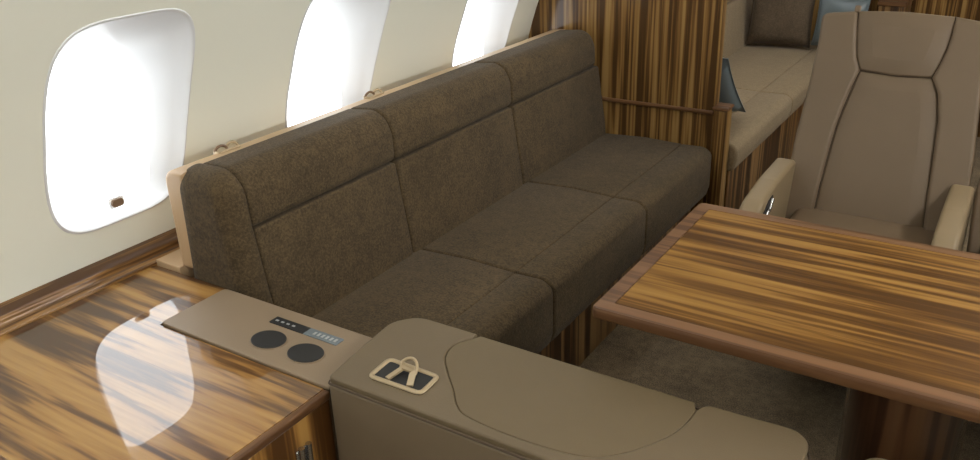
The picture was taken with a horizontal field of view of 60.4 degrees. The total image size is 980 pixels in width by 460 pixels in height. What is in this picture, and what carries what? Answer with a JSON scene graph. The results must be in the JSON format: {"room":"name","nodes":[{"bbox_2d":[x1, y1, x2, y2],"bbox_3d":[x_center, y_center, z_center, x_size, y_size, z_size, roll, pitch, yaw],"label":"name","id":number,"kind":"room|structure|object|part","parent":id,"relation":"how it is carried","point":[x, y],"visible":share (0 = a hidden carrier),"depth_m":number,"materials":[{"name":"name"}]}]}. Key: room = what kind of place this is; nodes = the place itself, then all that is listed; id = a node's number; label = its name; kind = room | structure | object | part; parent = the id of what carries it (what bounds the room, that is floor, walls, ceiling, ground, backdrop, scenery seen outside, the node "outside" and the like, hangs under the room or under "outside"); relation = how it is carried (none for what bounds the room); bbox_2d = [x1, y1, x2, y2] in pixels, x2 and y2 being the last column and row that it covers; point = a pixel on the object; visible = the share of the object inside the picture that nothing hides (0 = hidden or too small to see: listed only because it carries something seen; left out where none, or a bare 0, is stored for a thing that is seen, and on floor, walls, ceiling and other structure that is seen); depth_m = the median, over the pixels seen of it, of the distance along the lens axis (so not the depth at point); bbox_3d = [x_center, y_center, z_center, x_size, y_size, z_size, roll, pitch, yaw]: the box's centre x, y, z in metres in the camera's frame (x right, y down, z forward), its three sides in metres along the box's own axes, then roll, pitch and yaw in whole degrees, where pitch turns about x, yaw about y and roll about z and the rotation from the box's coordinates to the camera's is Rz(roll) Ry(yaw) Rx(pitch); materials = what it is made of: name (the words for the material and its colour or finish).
{"room":"aircraft cabin","nodes":[
{"label":"aircraft cabin","id":0,"kind":"room"},
{"bbox_2d":[0,0,538,302],"bbox_3d":[-0.220,-0.403,2.262,0.804,1.880,6.700,13,28,30],"label":"wall","id":1,"kind":"structure","parent":0,"point":[244,49],"depth_m":2.01,"materials":[{"name":"white plastic"}]},
{"bbox_2d":[0,227,179,336],"bbox_3d":[-0.984,0.137,1.942,0.084,0.052,4.200,13,28,30],"label":"trim","id":2,"kind":"structure","parent":1,"relation":"attached to","point":[30,306],"depth_m":1.96,"materials":[{"name":"brown wood"}]},
{"bbox_2d":[42,8,194,233],"bbox_3d":[-0.832,-0.240,1.902,0.249,0.505,0.377,13,28,30],"label":"window","id":3,"kind":"structure","parent":1,"relation":"in","point":[156,48],"depth_m":1.99,"materials":[{"name":"white plastic"}]},
{"bbox_2d":[285,0,390,127],"bbox_3d":[-0.444,-0.498,2.451,0.249,0.505,0.382,13,28,30],"label":"window","id":4,"kind":"structure","parent":1,"relation":"in","point":[358,24],"depth_m":2.58,"materials":[{"name":"white plastic"}]},
{"bbox_2d":[451,0,518,66],"bbox_3d":[0.002,-0.795,3.081,0.249,0.505,0.385,13,28,30],"label":"window","id":5,"kind":"structure","parent":1,"relation":"in","point":[498,15],"depth_m":3.26,"materials":[{"name":"white plastic"}]},
{"bbox_2d":[528,0,726,210],"bbox_3d":[0.475,-0.859,3.229,0.862,1.880,0.050,13,28,30],"label":"wall partition","id":6,"kind":"structure","parent":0,"point":[666,52],"depth_m":3.21,"materials":[{"name":"brown wood"}]},
{"bbox_2d":[602,97,713,114],"bbox_3d":[0.499,-0.513,3.336,0.793,0.016,0.010,13,28,30],"label":"trim","id":7,"kind":"structure","parent":6,"relation":"attached to","point":[662,106],"depth_m":3.24,"materials":[{"name":"brown wood"}]},
{"bbox_2d":[578,137,979,459],"bbox_3d":[0.570,0.649,2.199,2.680,0.040,6.800,13,28,30],"label":"floor","id":8,"kind":"structure","parent":0,"point":[811,407],"depth_m":2.55,"materials":[{"name":"beige carpet"}]},
{"bbox_2d":[0,265,336,459],"bbox_3d":[-0.670,0.537,1.784,0.771,0.580,0.624,13,28,30],"label":"base cabinet","id":9,"kind":"object","parent":8,"relation":"on","point":[99,376],"visible":0.91,"depth_m":1.59,"materials":[{"name":"brown wood"}]},
{"bbox_3d":[-0.415,0.627,1.526,0.012,0.512,0.429,13,28,30],"label":"door","id":10,"kind":"part","parent":9,"relation":"part of","materials":[{"name":"brown wood"}]},
{"bbox_3d":[-0.341,0.447,1.560,0.006,0.108,0.034,13,28,30],"label":"latch plate","id":11,"kind":"part","parent":9,"relation":"part of","materials":[{"name":"silver metal"}]},
{"bbox_2d":[163,289,371,459],"bbox_3d":[-0.448,0.480,1.882,0.489,0.591,0.179,13,28,30],"label":"console","id":12,"kind":"object","parent":8,"relation":"on","point":[305,348],"visible":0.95,"depth_m":1.75,"materials":[{"name":"beige leather"}]},
{"bbox_3d":[-0.457,0.218,1.765,0.489,0.008,0.179,13,28,30],"label":"lid","id":13,"kind":"part","parent":12,"relation":"part of","materials":[{"name":"beige leather"}]},
{"bbox_3d":[-0.425,0.202,1.788,0.099,0.003,0.026,13,28,30],"label":"control panel","id":14,"kind":"part","parent":12,"relation":"part of","materials":[{"name":"black plastic"}]},
{"bbox_2d":[156,29,711,365],"bbox_3d":[0.007,-0.036,2.671,0.790,0.862,1.865,13,28,30],"label":"sofa","id":15,"kind":"object","parent":8,"relation":"on","point":[489,196],"visible":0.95,"depth_m":2.37,"materials":[{"name":"brown fabric"}]},
{"bbox_2d":[252,162,412,316],"bbox_3d":[-0.444,0.050,2.231,0.201,0.366,0.522,13,28,30],"label":"cushion","id":16,"kind":"object","parent":15,"relation":"on","point":[320,248],"depth_m":2.15,"materials":[{"name":"brown fabric"}]},
{"bbox_2d":[311,250,513,337],"bbox_3d":[-0.280,0.247,2.191,0.438,0.154,0.618,13,28,30],"label":"seat cushion","id":17,"kind":"object","parent":15,"relation":"on","point":[439,286],"depth_m":2.19,"materials":[{"name":"brown fabric"}]},
{"bbox_2d":[390,107,522,251],"bbox_3d":[-0.135,-0.155,2.667,0.201,0.366,0.618,13,28,30],"label":"cushion","id":18,"kind":"object","parent":15,"relation":"on","point":[447,179],"depth_m":2.57,"materials":[{"name":"brown fabric"}]},
{"bbox_2d":[423,182,611,273],"bbox_3d":[0.055,0.025,2.663,0.438,0.154,0.618,13,28,30],"label":"seat cushion","id":19,"kind":"object","parent":15,"relation":"on","point":[512,229],"depth_m":2.57,"materials":[{"name":"brown fabric"}]},
{"bbox_2d":[507,65,605,183],"bbox_3d":[0.208,-0.384,3.152,0.201,0.366,0.654,13,28,30],"label":"cushion","id":20,"kind":"object","parent":15,"relation":"on","point":[558,119],"depth_m":3.05,"materials":[{"name":"brown fabric"}]},
{"bbox_2d":[530,133,681,197],"bbox_3d":[0.390,-0.198,3.138,0.438,0.154,0.623,13,28,30],"label":"seat cushion","id":21,"kind":"object","parent":15,"relation":"on","point":[607,165],"depth_m":3.04,"materials":[{"name":"brown fabric"}]},
{"bbox_2d":[328,318,810,459],"bbox_3d":[0.115,0.570,1.567,0.832,0.648,0.275,13,28,30],"label":"lounge chair","id":22,"kind":"object","parent":8,"relation":"on","point":[419,389],"visible":1,"depth_m":1.46,"materials":[{"name":"brown leather"}]},
{"bbox_3d":[0.117,0.591,1.567,0.815,0.610,0.262,13,28,30],"label":"arm","id":23,"kind":"part","parent":22,"relation":"part of","materials":[{"name":"beige leather"}]},
{"bbox_2d":[707,102,733,206],"bbox_3d":[0.879,-0.188,3.258,0.060,0.606,0.076,13,28,30],"label":"post","id":24,"kind":"object","parent":8,"relation":"on","point":[722,112],"visible":0.77,"depth_m":3.19,"materials":[{"name":"brown wood"}]},
{"bbox_2d":[723,0,816,208],"bbox_3d":[1.163,-0.743,4.170,0.770,0.859,2.018,13,28,30],"label":"sofa","id":25,"kind":"object","parent":8,"relation":"on","point":[771,81],"visible":0.16,"depth_m":3.93,"materials":[{"name":"beige fabric"}]},
{"bbox_2d":[719,58,745,111],"bbox_3d":[0.838,-0.611,3.450,0.364,0.272,0.250,15,29,34],"label":"throw pillow","id":26,"kind":"object","parent":25,"relation":"on","point":[728,92],"visible":0.2,"depth_m":3.36,"materials":[{"name":"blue fabric"}]},
{"bbox_2d":[723,0,752,57],"bbox_3d":[1.188,-1.036,4.537,0.201,0.366,1.218,13,28,30],"label":"cushion","id":27,"kind":"object","parent":25,"relation":"on","point":[738,12],"depth_m":4.63,"materials":[{"name":"beige fabric"}]},
{"bbox_2d":[732,88,758,113],"bbox_3d":[0.832,-0.477,3.728,0.478,0.154,0.796,13,28,30],"label":"seat cushion","id":28,"kind":"object","parent":25,"relation":"on","point":[747,96],"depth_m":3.82,"materials":[{"name":"beige fabric"}]},
{"bbox_2d":[727,41,816,91],"bbox_3d":[1.376,-0.839,4.497,0.478,0.154,1.218,13,28,30],"label":"seat cushion","id":29,"kind":"object","parent":25,"relation":"on","point":[754,67],"depth_m":4.38,"materials":[{"name":"beige fabric"}]},
{"bbox_2d":[746,0,815,47],"bbox_3d":[1.607,-1.190,4.640,0.348,0.336,0.150,13,28,30],"label":"throw pillow","id":30,"kind":"object","parent":25,"relation":"on","point":[782,22],"visible":1,"depth_m":4.61,"materials":[{"name":"brown fabric"}]},
{"bbox_2d":[811,0,870,45],"bbox_3d":[1.858,-1.100,4.468,0.265,0.258,0.117,17,31,37],"label":"throw pillow","id":31,"kind":"object","parent":25,"relation":"on","point":[825,6],"visible":0.41,"depth_m":4.44,"materials":[{"name":"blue fabric"}]},
{"bbox_2d":[593,203,979,459],"bbox_3d":[0.913,0.496,1.584,1.333,0.720,0.582,13,28,30],"label":"dining table","id":32,"kind":"object","parent":8,"relation":"on","point":[895,323],"visible":1,"depth_m":1.53,"materials":[{"name":"brown wood"}]},
{"bbox_2d":[739,5,979,250],"bbox_3d":[1.034,-0.042,2.356,0.523,1.065,0.703,13,28,30],"label":"lounge chair","id":33,"kind":"object","parent":8,"relation":"on","point":[885,142],"visible":0.61,"depth_m":2.35,"materials":[{"name":"leather"}]},
{"bbox_3d":[0.780,-0.018,2.403,0.057,0.280,0.483,13,28,30],"label":"armrest","id":34,"kind":"part","parent":33,"relation":"part of","materials":[{"name":"leather"}]},
{"bbox_3d":[0.756,-0.056,2.286,0.012,0.047,0.068,13,28,30],"label":"recline lever","id":35,"kind":"part","parent":33,"relation":"part of","materials":[{"name":"silver metal"}]},
{"bbox_2d":[790,206,933,244],"bbox_3d":[0.979,0.094,2.296,0.385,0.149,0.412,13,28,30],"label":"seat cushion","id":36,"kind":"object","parent":33,"relation":"on","point":[914,230],"depth_m":2.37,"materials":[{"name":"leather"}]},
{"bbox_3d":[1.108,-0.201,2.388,0.294,0.457,0.180,13,28,30],"label":"panel","id":37,"kind":"part","parent":33,"relation":"part of","materials":[{"name":"leather"}]},
{"bbox_3d":[1.142,-0.516,2.344,0.244,0.176,0.092,13,28,30],"label":"headrest panel","id":38,"kind":"part","parent":33,"relation":"part of","materials":[{"name":"leather"}]},
{"bbox_3d":[1.172,0.073,2.169,0.058,0.280,0.483,13,28,30],"label":"armrest","id":39,"kind":"part","parent":33,"relation":"part of","materials":[{"name":"leather"}]},
{"bbox_2d":[867,458,886,459],"bbox_3d":[0.728,0.716,1.254,0.455,0.600,0.262,13,28,30],"label":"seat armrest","id":40,"kind":"object","parent":8,"relation":"on","point":[870,458],"visible":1,"depth_m":1.32,"materials":[{"name":"leather"}]},
{"bbox_2d":[966,176,979,253],"bbox_3d":[1.460,0.057,2.102,0.485,1.065,0.703,13,28,30],"label":"lounge chair","id":41,"kind":"object","parent":8,"relation":"on","point":[973,246],"visible":0.05,"depth_m":2.25,"materials":[{"name":"leather"}]},
{"bbox_2d":[810,0,979,136],"bbox_3d":[2.356,-1.436,4.376,2.608,1.880,0.040,13,28,30],"label":"wall","id":42,"kind":"structure","parent":0,"point":[967,9],"depth_m":4.45,"materials":[{"name":"brown wood"}]},
{"bbox_2d":[878,0,912,11],"bbox_3d":[2.153,-0.890,4.587,0.140,0.725,0.230,13,28,30],"label":"ledge","id":43,"kind":"object","parent":42,"relation":"attached to","point":[884,5],"visible":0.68,"depth_m":4.37,"materials":[{"name":"brown wood"}]}
]}

